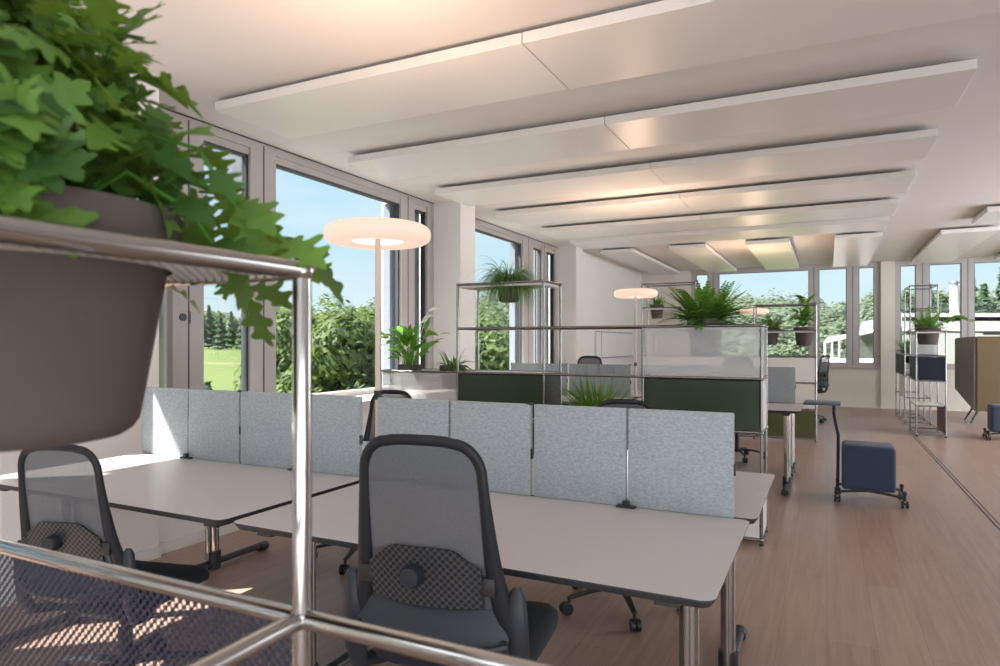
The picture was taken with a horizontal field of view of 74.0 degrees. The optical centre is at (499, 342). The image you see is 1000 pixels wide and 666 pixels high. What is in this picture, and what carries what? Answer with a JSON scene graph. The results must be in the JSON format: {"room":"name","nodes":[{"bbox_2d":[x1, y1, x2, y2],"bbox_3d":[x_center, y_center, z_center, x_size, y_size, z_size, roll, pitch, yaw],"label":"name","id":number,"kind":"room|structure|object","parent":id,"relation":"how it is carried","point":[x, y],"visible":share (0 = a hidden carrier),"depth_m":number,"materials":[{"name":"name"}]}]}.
{"room":"open-plan office","nodes":[
{"label":"open-plan office","id":0,"kind":"room"},
{"bbox_2d":[0,53,640,606],"bbox_3d":[-1.154,1.985,7.039,0.910,7.260,19.610,0,0,26],"label":"wall","id":1,"kind":"structure","parent":0,"point":[589,282],"depth_m":7.76,"materials":[{"name":"white paint"}]},
{"bbox_2d":[1,523,239,606],"bbox_3d":[0.444,1.280,9.413,0.183,0.070,13.542,0,0,25],"label":"baseboard","id":2,"kind":"structure","parent":1,"relation":"attached to","point":[177,543],"depth_m":4.21,"materials":[{"name":"white wood"}]},
{"bbox_2d":[159,106,433,395],"bbox_3d":[-1.733,-0.555,6.092,0.208,2.180,3.920,0,0,26],"label":"window","id":3,"kind":"structure","parent":1,"relation":"in","point":[182,325],"depth_m":5.52,"materials":[{"name":"grey"}]},
{"bbox_2d":[382,202,393,386],"bbox_3d":[-1.226,-0.365,7.448,0.160,2.560,0.120,0,0,26],"label":"trim","id":4,"kind":"structure","parent":1,"relation":"attached to","point":[382,202],"depth_m":7.42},
{"bbox_2d":[355,373,568,403],"bbox_3d":[-1.544,0.525,5.726,0.470,0.020,12.410,0,0,26],"label":"trim","id":5,"kind":"structure","parent":1,"relation":"attached to","point":[366,398],"depth_m":7.01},
{"bbox_2d":[415,213,548,363],"bbox_3d":[-0.160,-0.555,9.453,0.080,2.180,4.340,0,0,26],"label":"trim","id":6,"kind":"structure","parent":1,"relation":"attached to","point":[416,214],"depth_m":10.86,"materials":[{"name":"grey metal"}]},
{"bbox_2d":[475,218,557,369],"bbox_3d":[0.094,-0.555,9.808,0.202,2.180,3.640,0,0,26],"label":"window","id":7,"kind":"structure","parent":1,"relation":"in","point":[521,250],"depth_m":10.26,"materials":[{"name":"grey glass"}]},
{"bbox_2d":[594,331,632,357],"bbox_3d":[2.349,0.035,13.557,0.033,0.520,2.600,0,0,26],"label":"board","id":8,"kind":"object","parent":1,"relation":"attached to","point":[606,344],"visible":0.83,"depth_m":13.35,"materials":[{"name":"grey"}]},
{"bbox_2d":[0,406,999,665],"bbox_3d":[3.989,1.375,4.478,11.800,0.120,19.560,0,0,26],"label":"floor","id":9,"kind":"structure","parent":0,"point":[864,578],"depth_m":3.74,"materials":[{"name":"laminate"}]},
{"bbox_2d":[13,444,209,665],"bbox_3d":[-1.454,0.826,2.532,0.616,0.979,0.658,0,0,12],"label":"office chair","id":10,"kind":"object","parent":9,"relation":"on","point":[64,507],"visible":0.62,"depth_m":2.25,"materials":[{"name":"black plastic"}]},
{"bbox_2d":[0,453,373,665],"bbox_3d":[-1.377,0.948,2.825,1.533,0.735,0.772,0,0,26],"label":"desk","id":11,"kind":"object","parent":9,"relation":"on","point":[215,494],"visible":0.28,"depth_m":2.69,"materials":[{"name":"grey laminate"}]},
{"bbox_2d":[142,387,242,462],"bbox_3d":[-1.563,0.404,3.349,0.711,0.351,0.065,0,0,26],"label":"screen","id":12,"kind":"object","parent":11,"relation":"attached to","point":[204,424],"visible":0.97,"depth_m":3.33,"materials":[{"name":"grey fabric"}]},
{"bbox_2d":[241,391,362,476],"bbox_3d":[-0.920,0.406,3.032,0.714,0.348,0.065,0,0,26],"label":"screen","id":13,"kind":"object","parent":11,"relation":"attached to","point":[266,417],"visible":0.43,"depth_m":3.00,"materials":[{"name":"grey fabric"}]},
{"bbox_2d":[0,214,551,665],"bbox_3d":[-0.279,0.615,0.506,1.568,1.401,0.388,0,0,26],"label":"steel shelf","id":14,"kind":"object","parent":9,"relation":"on","point":[190,264],"visible":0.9,"depth_m":0.66,"materials":[{"name":"silver metal"}]},
{"bbox_2d":[0,244,274,283],"bbox_3d":[-0.624,-0.069,0.676,0.748,0.006,0.338,0,0,26],"label":"tray","id":15,"kind":"object","parent":14,"relation":"on","point":[180,274],"depth_m":0.64,"materials":[{"name":"silver metal"}]},
{"bbox_2d":[0,0,343,451],"bbox_3d":[-0.456,-0.177,0.629,0.430,0.526,0.494,0,0,35],"label":"potted plant","id":16,"kind":"object","parent":14,"relation":"on","point":[78,333],"visible":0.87,"depth_m":0.55,"materials":[{"name":"plant"}]},
{"bbox_2d":[0,182,183,451],"bbox_3d":[-0.436,-0.017,0.590,0.282,0.205,0.282,0,0,26],"label":"pot","id":17,"kind":"object","parent":16,"relation":"attached to","point":[78,333],"depth_m":0.53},
{"bbox_2d":[197,441,368,569],"bbox_3d":[-1.018,0.948,3.564,1.541,0.735,0.840,0,0,26],"label":"desk","id":18,"kind":"object","parent":9,"relation":"on","point":[213,556],"visible":0.16,"depth_m":3.87,"materials":[{"name":"grey metal"}]},
{"bbox_2d":[323,217,430,436],"bbox_3d":[-0.541,0.029,2.942,0.468,1.103,0.468,0,0,26],"label":"lamp","id":19,"kind":"object","parent":18,"relation":"on","point":[377,234],"visible":0.95,"depth_m":2.85,"materials":[{"name":"beige"}]},
{"bbox_2d":[352,239,402,244],"bbox_3d":[-0.541,-0.481,2.942,0.224,0.062,0.224,0,0,26],"label":"diffuser","id":20,"kind":"object","parent":19,"relation":"attached to","point":[356,241],"depth_m":3.03,"materials":[{"name":"white plastic"}]},
{"bbox_2d":[316,390,411,574],"bbox_3d":[-0.814,0.811,4.063,0.616,1.009,0.658,0,0,26],"label":"office chair","id":21,"kind":"object","parent":9,"relation":"on","point":[369,434],"visible":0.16,"depth_m":4.35,"materials":[{"name":"black plastic"}]},
{"bbox_2d":[343,434,558,665],"bbox_3d":[-0.117,0.766,1.866,0.616,1.099,0.658,0,0,19],"label":"office chair","id":22,"kind":"object","parent":9,"relation":"on","point":[429,565],"visible":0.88,"depth_m":1.58,"materials":[{"name":"grey fabric"}]},
{"bbox_2d":[234,484,748,665],"bbox_3d":[-0.028,0.948,2.161,1.510,0.735,0.772,0,0,26],"label":"desk","id":23,"kind":"object","parent":9,"relation":"on","point":[682,561],"visible":0.77,"depth_m":1.94,"materials":[{"name":"grey laminate"}]},
{"bbox_2d":[378,397,533,495],"bbox_3d":[-0.196,0.404,2.676,0.717,0.351,0.065,0,0,26],"label":"screen","id":24,"kind":"object","parent":23,"relation":"attached to","point":[501,433],"visible":0.53,"depth_m":2.60,"materials":[{"name":"grey fabric"}]},
{"bbox_2d":[534,404,735,517],"bbox_3d":[0.455,0.406,2.355,0.722,0.348,0.065,0,0,26],"label":"screen","id":25,"kind":"object","parent":23,"relation":"attached to","point":[681,461],"visible":1,"depth_m":2.33,"materials":[{"name":"grey fabric"}]},
{"bbox_2d":[381,279,767,546],"bbox_3d":[0.418,0.418,5.128,3.048,1.794,0.378,0,0,26],"label":"steel shelf","id":26,"kind":"object","parent":9,"relation":"on","point":[745,396],"visible":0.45,"depth_m":4.64,"materials":[{"name":"silver metal"}]},
{"bbox_2d":[372,307,449,387],"bbox_3d":[-0.769,0.040,5.701,0.620,0.690,0.624,0,0,26],"label":"peace lily","id":27,"kind":"object","parent":26,"relation":"on","point":[406,380],"visible":0.93,"depth_m":5.65,"materials":[{"name":"plant"}]},
{"bbox_2d":[398,364,421,387],"bbox_3d":[-0.775,0.285,5.715,0.212,0.200,0.212,0,0,26],"label":"pot","id":28,"kind":"object","parent":27,"relation":"attached to","point":[406,380],"depth_m":5.64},
{"bbox_2d":[382,369,455,375],"bbox_3d":[-0.599,0.246,5.629,0.732,0.030,0.330,0,0,26],"label":"tray","id":29,"kind":"object","parent":26,"relation":"on","point":[384,371],"depth_m":5.49,"materials":[{"name":"white metal"}]},
{"bbox_2d":[436,349,472,389],"bbox_3d":[-0.378,0.210,5.535,0.399,0.350,0.444,0,0,26],"label":"spider plant","id":30,"kind":"object","parent":26,"relation":"on","point":[448,381],"visible":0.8,"depth_m":5.46,"materials":[{"name":"green plant"}]},
{"bbox_2d":[469,256,548,315],"bbox_3d":[0.060,-0.429,5.290,0.650,0.517,0.675,0,0,12],"label":"potted plant","id":31,"kind":"object","parent":26,"relation":"hanging from","point":[506,294],"visible":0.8,"depth_m":5.21,"materials":[{"name":"plant"}]},
{"bbox_2d":[459,282,558,290],"bbox_3d":[0.072,-0.454,5.298,0.723,0.030,0.330,0,0,26],"label":"tray","id":32,"kind":"object","parent":26,"relation":"on","point":[471,286],"depth_m":5.20,"materials":[{"name":"white metal"}]},
{"bbox_2d":[552,364,639,406],"bbox_3d":[0.736,0.452,4.993,0.798,0.606,0.906,0,0,26],"label":"potted grass","id":33,"kind":"object","parent":26,"relation":"on","point":[589,401],"depth_m":4.92,"materials":[{"name":"plant"}]},
{"bbox_2d":[645,327,763,330],"bbox_3d":[1.425,-0.104,4.632,0.755,0.030,0.330,0,0,26],"label":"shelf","id":34,"kind":"object","parent":26,"relation":"on","point":[646,328],"depth_m":4.52,"materials":[{"name":"white metal"}]},
{"bbox_2d":[647,280,763,356],"bbox_3d":[1.435,-0.180,4.608,0.735,0.551,0.792,0,0,-44],"label":"potted fern","id":35,"kind":"object","parent":26,"relation":"on","point":[712,309],"visible":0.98,"depth_m":4.52,"materials":[{"name":"green plant"}]},
{"bbox_2d":[687,319,724,356],"bbox_3d":[1.432,-0.035,4.628,0.254,0.260,0.254,0,0,26],"label":"pot","id":36,"kind":"object","parent":35,"relation":"on","point":[704,343],"depth_m":4.54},
{"bbox_2d":[562,356,601,405],"bbox_3d":[1.065,0.741,8.399,0.616,1.149,0.658,0,0,26],"label":"office chair","id":37,"kind":"object","parent":9,"relation":"on","point":[584,359],"visible":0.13,"depth_m":8.67,"materials":[{"name":"black plastic"}]},
{"bbox_2d":[562,395,634,404],"bbox_3d":[0.632,0.948,7.012,1.538,0.735,0.800,0,0,26],"label":"desk","id":38,"kind":"object","parent":9,"relation":"on","point":[563,396],"visible":0.02,"depth_m":6.94,"materials":[{"name":"grey"}]},
{"bbox_2d":[511,363,567,394],"bbox_3d":[0.442,0.404,7.566,0.701,0.351,0.065,0,0,26],"label":"screen","id":39,"kind":"object","parent":38,"relation":"attached to","point":[514,366],"visible":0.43,"depth_m":7.53,"materials":[{"name":"grey fabric"}]},
{"bbox_2d":[569,364,630,396],"bbox_3d":[1.087,0.404,7.248,0.701,0.351,0.065,0,0,26],"label":"screen","id":40,"kind":"object","parent":38,"relation":"attached to","point":[617,382],"visible":0.71,"depth_m":7.22,"materials":[{"name":"grey fabric"}]},
{"bbox_2d":[567,391,641,398],"bbox_3d":[0.999,0.948,7.757,1.538,0.735,0.800,0,0,26],"label":"desk","id":41,"kind":"object","parent":9,"relation":"on","point":[632,393],"visible":0.03,"depth_m":7.63,"materials":[{"name":"grey"}]},
{"bbox_2d":[614,288,657,396],"bbox_3d":[1.468,0.001,7.191,0.468,1.158,0.468,0,0,26],"label":"lamp","id":42,"kind":"object","parent":41,"relation":"on","point":[631,293],"visible":0.98,"depth_m":7.15,"materials":[{"name":"beige"}]},
{"bbox_2d":[559,399,678,631],"bbox_3d":[0.627,0.811,3.325,0.616,1.009,0.658,0,0,14],"label":"office chair","id":43,"kind":"object","parent":9,"relation":"on","point":[635,625],"visible":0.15,"depth_m":3.24,"materials":[{"name":"black plastic"}]},
{"bbox_2d":[530,458,774,665],"bbox_3d":[0.344,0.948,2.894,1.530,0.735,0.840,0,0,26],"label":"desk","id":44,"kind":"object","parent":9,"relation":"on","point":[751,490],"visible":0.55,"depth_m":2.59,"materials":[{"name":"grey laminate"}]},
{"bbox_2d":[635,398,802,495],"bbox_3d":[2.014,0.948,6.331,1.580,0.735,0.800,0,0,26],"label":"desk","id":45,"kind":"object","parent":9,"relation":"on","point":[786,409],"visible":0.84,"depth_m":6.00,"materials":[{"name":"grey"}]},
{"bbox_2d":[644,365,712,374],"bbox_3d":[1.845,0.404,6.874,0.711,0.351,0.065,0,0,26],"label":"screen","id":46,"kind":"object","parent":45,"relation":"attached to","point":[648,369],"visible":0.38,"depth_m":6.86,"materials":[{"name":"grey fabric"}]},
{"bbox_2d":[717,366,795,402],"bbox_3d":[2.518,0.406,6.543,0.729,0.348,0.065,0,0,26],"label":"screen","id":47,"kind":"object","parent":45,"relation":"attached to","point":[781,380],"visible":0.36,"depth_m":6.45,"materials":[{"name":"grey fabric"}]},
{"bbox_2d":[641,397,805,475],"bbox_3d":[2.381,0.948,7.076,1.580,0.735,0.800,0,0,26],"label":"desk","id":48,"kind":"object","parent":9,"relation":"on","point":[799,400],"visible":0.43,"depth_m":6.73,"materials":[{"name":"grey"}]},
{"bbox_2d":[641,281,817,442],"bbox_3d":[3.214,0.218,9.447,2.348,2.194,0.378,0,0,26],"label":"steel shelf","id":49,"kind":"object","parent":9,"relation":"on","point":[805,366],"visible":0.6,"depth_m":8.98,"materials":[{"name":"silver metal"}]},
{"bbox_2d":[646,295,667,318],"bbox_3d":[2.317,-0.549,9.879,0.344,0.369,0.423,0,0,-42],"label":"plant","id":50,"kind":"object","parent":49,"relation":"hanging from","point":[657,303],"visible":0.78,"depth_m":9.81,"materials":[{"name":"green plant"}]},
{"bbox_2d":[643,308,683,310],"bbox_3d":[2.519,-0.504,9.789,0.750,0.030,0.330,0,0,26],"label":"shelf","id":51,"kind":"object","parent":49,"relation":"on","point":[647,309],"depth_m":9.75,"materials":[{"name":"white metal"}]},
{"bbox_2d":[752,313,790,344],"bbox_3d":[3.732,-0.193,9.191,0.557,0.436,0.621,0,0,26],"label":"fern","id":52,"kind":"object","parent":49,"relation":"hanging from","point":[772,337],"visible":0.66,"depth_m":9.10,"materials":[{"name":"green plant"}]},
{"bbox_2d":[763,327,779,344],"bbox_3d":[3.744,-0.095,9.186,0.233,0.240,0.233,0,0,26],"label":"pot","id":53,"kind":"object","parent":52,"relation":"attached to","point":[772,337],"depth_m":9.10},
{"bbox_2d":[755,331,814,332],"bbox_3d":[3.910,-0.154,9.104,0.750,0.030,0.330,0,0,26],"label":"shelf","id":54,"kind":"object","parent":49,"relation":"on","point":[755,331],"depth_m":8.94,"materials":[{"name":"white metal"}]},
{"bbox_2d":[781,292,818,345],"bbox_3d":[4.132,-0.356,8.991,0.530,0.782,0.484,0,0,-26],"label":"plant","id":55,"kind":"object","parent":49,"relation":"hanging from","point":[802,339],"visible":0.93,"depth_m":8.94,"materials":[{"name":"green plant"}]},
{"bbox_2d":[723,357,764,462],"bbox_3d":[2.734,0.741,7.579,0.616,1.149,0.658,0,0,21],"label":"office chair","id":56,"kind":"object","parent":9,"relation":"on","point":[732,361],"visible":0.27,"depth_m":7.80,"materials":[{"name":"black plastic"}]},
{"bbox_2d":[805,355,829,422],"bbox_3d":[5.149,0.756,11.147,0.616,1.119,0.658,0,0,-40],"label":"office chair","id":57,"kind":"object","parent":9,"relation":"on","point":[823,369],"visible":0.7,"depth_m":10.93,"materials":[{"name":"black fabric"}]},
{"bbox_2d":[803,400,908,508],"bbox_3d":[2.964,0.906,5.558,0.759,0.818,0.448,0,0,27],"label":"stool","id":58,"kind":"object","parent":9,"relation":"on","point":[866,466],"visible":1,"depth_m":5.41,"materials":[{"name":"blue fabric"}]},
{"bbox_2d":[895,284,946,437],"bbox_3d":[6.704,0.218,10.660,0.378,2.194,3.078,0,0,26],"label":"steel shelf","id":59,"kind":"object","parent":9,"relation":"on","point":[924,367],"visible":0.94,"depth_m":9.80,"materials":[{"name":"silver metal"}]},
{"bbox_2d":[888,334,929,362],"bbox_3d":[7.233,0.047,11.681,0.864,0.616,0.908,0,0,26],"label":"potted grass","id":60,"kind":"object","parent":59,"relation":"on","point":[900,343],"depth_m":11.66,"materials":[{"name":"plant"}]},
{"bbox_2d":[895,336,935,360],"bbox_3d":[6.883,0.085,11.028,0.703,0.540,0.712,0,0,42],"label":"potted grass","id":61,"kind":"object","parent":59,"relation":"on","point":[919,351],"depth_m":10.93,"materials":[{"name":"plant"}]},
{"bbox_2d":[907,351,922,360],"bbox_3d":[6.870,0.245,10.996,0.233,0.220,0.233,0,0,26],"label":"pot","id":62,"kind":"object","parent":61,"relation":"on","point":[912,352],"depth_m":10.91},
{"bbox_2d":[898,306,974,344],"bbox_3d":[6.241,-0.253,9.567,0.892,0.555,0.741,0,0,6],"label":"fern","id":63,"kind":"object","parent":59,"relation":"on","point":[923,338],"visible":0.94,"depth_m":9.46,"materials":[{"name":"green plant"}]},
{"bbox_2d":[915,328,940,344],"bbox_3d":[6.163,-0.095,9.561,0.318,0.240,0.318,0,0,26],"label":"pot","id":64,"kind":"object","parent":63,"relation":"on","point":[923,338],"depth_m":9.46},
{"bbox_2d":[913,436,999,530],"bbox_3d":[2.538,1.314,2.651,0.041,0.002,15.000,0,0,26],"label":"trim","id":65,"kind":"structure","parent":9,"relation":"on","point":[913,436],"depth_m":5.91,"materials":[{"name":"grey metal"}]},
{"bbox_2d":[955,336,999,423],"bbox_3d":[8.142,0.602,10.851,1.055,1.414,0.942,0,0,26],"label":"lounge chair","id":66,"kind":"object","parent":9,"relation":"on","point":[977,359],"visible":1,"depth_m":10.61,"materials":[{"name":"brown fabric"}]},
{"bbox_2d":[982,404,999,439],"bbox_3d":[6.889,1.077,8.999,0.528,0.475,0.380,0,0,28],"label":"stool","id":67,"kind":"object","parent":9,"relation":"on","point":[993,410],"visible":1,"depth_m":8.94,"materials":[{"name":"blue fabric"}]},
{"bbox_3d":[4.084,0.948,11.031,1.580,0.735,0.800,0,0,26],"label":"desk","id":68,"kind":"object","parent":9,"relation":"on","visible":0},
{"bbox_2d":[741,308,768,314],"bbox_3d":[4.209,0.009,10.991,0.468,1.143,0.468,0,0,26],"label":"lamp","id":69,"kind":"object","parent":68,"relation":"on","point":[759,310],"visible":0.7,"depth_m":10.80,"materials":[{"name":"beige"}]},
{"bbox_2d":[75,0,999,272],"bbox_3d":[4.011,-1.770,4.523,11.800,0.250,19.660,0,0,26],"label":"ceiling","id":70,"kind":"structure","parent":0,"point":[219,50],"depth_m":4.41,"materials":[{"name":"paint"}]},
{"bbox_2d":[215,0,999,138],"bbox_3d":[0.234,-1.599,3.775,4.434,0.089,0.698,0,0,26],"label":"ceiling panel","id":71,"kind":"object","parent":70,"relation":"hanging from","point":[665,35],"visible":1,"depth_m":3.60,"materials":[{"name":"white metal"}]},
{"bbox_2d":[600,248,679,274],"bbox_3d":[2.897,-1.599,13.247,0.575,0.089,4.054,0,0,26],"label":"ceiling panel","id":72,"kind":"object","parent":70,"relation":"hanging from","point":[632,257],"visible":1,"depth_m":12.67,"materials":[{"name":"white metal"}]},
{"bbox_2d":[348,58,976,179],"bbox_3d":[0.844,-1.599,5.053,4.480,0.089,0.677,0,0,26],"label":"ceiling panel","id":73,"kind":"object","parent":70,"relation":"hanging from","point":[939,86],"visible":1,"depth_m":4.68,"materials":[{"name":"white metal"}]},
{"bbox_2d":[435,128,937,205],"bbox_3d":[1.458,-1.599,6.272,4.424,0.089,0.698,0,0,26],"label":"ceiling panel","id":74,"kind":"object","parent":70,"relation":"hanging from","point":[912,145],"visible":1,"depth_m":5.97,"materials":[{"name":"white metal"}]},
{"bbox_2d":[669,244,736,272],"bbox_3d":[3.974,-1.599,12.716,0.595,0.089,4.054,0,0,26],"label":"ceiling panel","id":75,"kind":"object","parent":70,"relation":"hanging from","point":[703,256],"visible":1,"depth_m":12.07,"materials":[{"name":"white metal"}]},
{"bbox_2d":[494,170,914,225],"bbox_3d":[2.062,-1.599,7.497,4.403,0.089,0.739,0,0,26],"label":"ceiling panel","id":76,"kind":"object","parent":70,"relation":"hanging from","point":[893,182],"visible":1,"depth_m":7.24,"materials":[{"name":"white metal"}]},
{"bbox_2d":[538,199,899,239],"bbox_3d":[2.672,-1.599,8.724,4.372,0.089,0.770,0,0,26],"label":"ceiling panel","id":77,"kind":"object","parent":70,"relation":"hanging from","point":[877,208],"visible":1,"depth_m":8.50,"materials":[{"name":"white metal"}]},
{"bbox_2d":[570,216,888,248],"bbox_3d":[3.184,-1.599,9.730,4.301,0.089,0.770,0,0,26],"label":"ceiling panel","id":78,"kind":"object","parent":70,"relation":"hanging from","point":[871,223],"visible":0.94,"depth_m":9.46,"materials":[{"name":"white metal"}]},
{"bbox_2d":[745,238,798,269],"bbox_3d":[5.061,-1.599,12.181,0.636,0.089,4.054,0,0,26],"label":"ceiling panel","id":79,"kind":"object","parent":70,"relation":"hanging from","point":[773,254],"visible":1,"depth_m":11.54,"materials":[{"name":"white metal"}]},
{"bbox_2d":[833,232,882,266],"bbox_3d":[6.189,-1.599,11.626,0.626,0.089,4.054,0,0,26],"label":"ceiling panel","id":80,"kind":"object","parent":70,"relation":"hanging from","point":[850,249],"visible":1,"depth_m":10.93,"materials":[{"name":"white metal"}]},
{"bbox_2d":[910,226,999,262],"bbox_3d":[7.461,-1.599,11.073,0.688,0.089,3.921,0,0,26],"label":"ceiling panel","id":81,"kind":"object","parent":70,"relation":"hanging from","point":[947,245],"visible":1,"depth_m":10.38,"materials":[{"name":"white metal"}]},
{"bbox_2d":[971,206,999,224],"bbox_3d":[7.982,-1.599,7.310,4.455,0.089,0.975,0,0,26],"label":"ceiling panel","id":82,"kind":"object","parent":70,"relation":"hanging from","point":[991,214],"visible":1,"depth_m":8.23,"materials":[{"name":"white metal"}]},
{"bbox_2d":[641,260,970,408],"bbox_3d":[8.454,-0.165,13.148,11.450,2.960,0.360,0,0,26],"label":"wall","id":83,"kind":"structure","parent":0,"point":[846,385],"depth_m":13.51,"materials":[{"name":"white paint"}]},
{"bbox_2d":[691,262,880,366],"bbox_3d":[6.031,-0.583,14.283,3.740,2.125,0.104,0,0,26],"label":"window","id":84,"kind":"structure","parent":83,"relation":"in","point":[852,272],"depth_m":13.67,"materials":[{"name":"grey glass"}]},
{"bbox_2d":[696,364,954,369],"bbox_3d":[7.439,0.497,13.486,6.970,0.035,0.050,0,0,26],"label":"trim","id":85,"kind":"structure","parent":83,"relation":"attached to","point":[696,364],"depth_m":13.56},
{"bbox_2d":[817,403,979,411],"bbox_3d":[8.418,1.280,13.020,11.400,0.070,0.020,0,0,26],"label":"baseboard","id":86,"kind":"structure","parent":83,"relation":"attached to","point":[842,404],"depth_m":13.21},
{"bbox_2d":[895,256,999,367],"bbox_3d":[9.267,-0.583,12.689,2.985,2.125,0.104,0,0,26],"label":"window","id":87,"kind":"structure","parent":83,"relation":"in","point":[967,265],"depth_m":12.96,"materials":[{"name":"grey metal"}]},
{"label":"outside","id":88,"kind":"structure","parent":0,"visible":0},
{"bbox_2d":[161,339,240,390],"bbox_3d":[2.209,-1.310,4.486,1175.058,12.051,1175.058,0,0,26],"label":"ground","id":89,"kind":"structure","parent":88,"point":[220,366],"depth_m":85.94,"materials":[{"name":"green plant"}]},
{"bbox_2d":[204,305,216,347],"bbox_3d":[-64.907,-3.343,147.996,4.452,10.368,4.499,0,0,-21],"label":"tree","id":90,"kind":"object","parent":89,"relation":"on","point":[209,342],"visible":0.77,"depth_m":147.47,"materials":[{"name":"green plant"}]},
{"bbox_2d":[212,312,227,349],"bbox_3d":[-58.117,-2.196,137.997,3.605,8.395,3.643,0,0,14],"label":"tree","id":91,"kind":"object","parent":89,"relation":"on","point":[219,341],"visible":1,"depth_m":137.52,"materials":[{"name":"green plant"}]},
{"bbox_2d":[225,311,237,347],"bbox_3d":[-59.941,-2.659,147.997,3.856,8.979,3.896,0,0,-8],"label":"tree","id":92,"kind":"object","parent":89,"relation":"on","point":[230,339],"visible":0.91,"depth_m":147.50,"materials":[{"name":"green plant"}]},
{"bbox_2d":[233,317,240,348],"bbox_3d":[-53.389,-2.607,137.998,4.018,9.357,4.060,0,0,41],"label":"tree","id":93,"kind":"object","parent":89,"relation":"on","point":[238,340],"visible":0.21,"depth_m":137.19,"materials":[{"name":"green plant"}]},
{"bbox_2d":[161,309,316,338],"bbox_3d":[-81.199,-4.415,189.923,67.808,13.260,46.789,0,0,26],"label":"forest","id":94,"kind":"object","parent":89,"relation":"on","point":[215,315],"visible":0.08,"depth_m":181.39,"materials":[{"name":"green plant"}]},
{"bbox_2d":[233,301,345,392],"bbox_3d":[-10.017,1.256,33.086,5.461,7.512,5.674,0,0,38],"label":"leafy tree","id":95,"kind":"object","parent":89,"relation":"on","point":[283,334],"visible":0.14,"depth_m":31.21,"materials":[{"name":"green plant"}]},
{"bbox_2d":[276,309,381,393],"bbox_3d":[-6.633,1.837,26.074,5.002,6.383,4.560,0,0,26],"label":"leafy tree","id":96,"kind":"object","parent":89,"relation":"on","point":[321,383],"visible":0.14,"depth_m":24.88,"materials":[{"name":"green plant"}]},
{"bbox_2d":[291,293,381,369],"bbox_3d":[-7.911,1.266,33.996,5.561,7.491,5.776,0,0,-12],"label":"leafy tree","id":97,"kind":"object","parent":89,"relation":"on","point":[338,303],"visible":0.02,"depth_m":32.52,"materials":[{"name":"green plant"}]},
{"bbox_2d":[312,306,381,389],"bbox_3d":[-4.527,1.837,24.376,5.002,6.383,4.560,0,0,-16],"label":"bush","id":98,"kind":"object","parent":89,"relation":"on","point":[355,367],"visible":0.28,"depth_m":22.84,"materials":[{"name":"green plant"}]},
{"bbox_2d":[475,331,500,369],"bbox_3d":[-2.479,1.671,26.136,4.933,6.645,5.124,0,0,-38],"label":"leafy tree","id":99,"kind":"object","parent":89,"relation":"on","point":[488,357],"visible":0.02,"depth_m":24.92,"materials":[{"name":"green plant"}]},
{"bbox_2d":[475,316,508,369],"bbox_3d":[-1.172,1.940,26.122,4.823,6.155,4.397,0,0,-27],"label":"leafy tree","id":100,"kind":"object","parent":89,"relation":"on","point":[500,338],"visible":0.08,"depth_m":24.89,"materials":[{"name":"green plant"}]},
{"bbox_2d":[475,302,508,333],"bbox_3d":[-0.455,1.494,33.924,5.202,7.008,5.404,0,0,-25],"label":"leafy tree","id":101,"kind":"object","parent":89,"relation":"on","point":[501,312],"visible":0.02,"depth_m":32.38,"materials":[{"name":"green plant"}]},
{"bbox_2d":[475,287,998,357],"bbox_3d":[26.060,-1.296,90.576,110.736,19.851,116.974,0,0,26],"label":"forest","id":102,"kind":"object","parent":89,"relation":"on","point":[832,319],"visible":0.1,"depth_m":81.90,"materials":[{"name":"green plant"}]},
{"bbox_2d":[824,312,901,366],"bbox_3d":[14.592,1.887,26.673,2.498,6.856,16.545,0,0,35],"label":"house","id":103,"kind":"structure","parent":89,"relation":"on","point":[866,327],"depth_m":28.00,"materials":[{"name":"grey"}]},
{"bbox_2d":[901,291,911,344],"bbox_3d":[46.471,-0.557,76.004,4.628,10.776,4.676,0,0,2],"label":"tree","id":104,"kind":"object","parent":89,"relation":"on","point":[907,292],"visible":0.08,"depth_m":75.74,"materials":[{"name":"green plant"}]},
{"bbox_2d":[938,296,949,312],"bbox_3d":[50.704,-0.286,75.996,4.380,10.199,4.425,0,0,9],"label":"tree","id":105,"kind":"object","parent":89,"relation":"on","point":[943,308],"visible":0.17,"depth_m":75.76,"materials":[{"name":"green plant"}]},
{"bbox_2d":[902,313,999,353],"bbox_3d":[40.019,1.636,50.500,26.155,7.359,12.000,0,0,0],"label":"building","id":106,"kind":"structure","parent":89,"relation":"on","point":[988,324],"depth_m":45.00,"materials":[{"name":"grey"}]},
{"bbox_2d":[948,280,959,312],"bbox_3d":[31.623,-3.228,46.200,0.538,2.368,0.689,0,0,-28],"label":"vent pipe","id":107,"kind":"object","parent":106,"relation":"on","point":[954,288],"visible":0.94,"depth_m":46.02,"materials":[{"name":"grey"}]},
{"bbox_2d":[934,333,982,363],"bbox_3d":[24.931,2.447,34.061,5.802,5.737,17.815,0,0,40],"label":"building","id":108,"kind":"structure","parent":89,"relation":"on","point":[951,337],"depth_m":28.00,"materials":[{"name":"grey"}]},
{"bbox_2d":[958,282,981,312],"bbox_3d":[46.522,-1.553,66.003,5.535,12.890,5.593,0,0,44],"label":"tree","id":109,"kind":"object","parent":89,"relation":"on","point":[977,304],"visible":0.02,"depth_m":65.42,"materials":[{"name":"green plant"}]},
{"bbox_2d":[975,283,991,312],"bbox_3d":[55.397,-0.988,75.996,5.020,11.690,5.073,0,0,3],"label":"tree","id":110,"kind":"object","parent":89,"relation":"on","point":[984,297],"visible":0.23,"depth_m":75.69,"materials":[{"name":"green plant"}]},
{"bbox_2d":[988,267,999,312],"bbox_3d":[50.098,-1.356,66.004,5.356,12.473,5.412,0,0,12],"label":"tree","id":111,"kind":"object","parent":89,"relation":"on","point":[996,306],"visible":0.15,"depth_m":66.13,"materials":[{"name":"green plant"}]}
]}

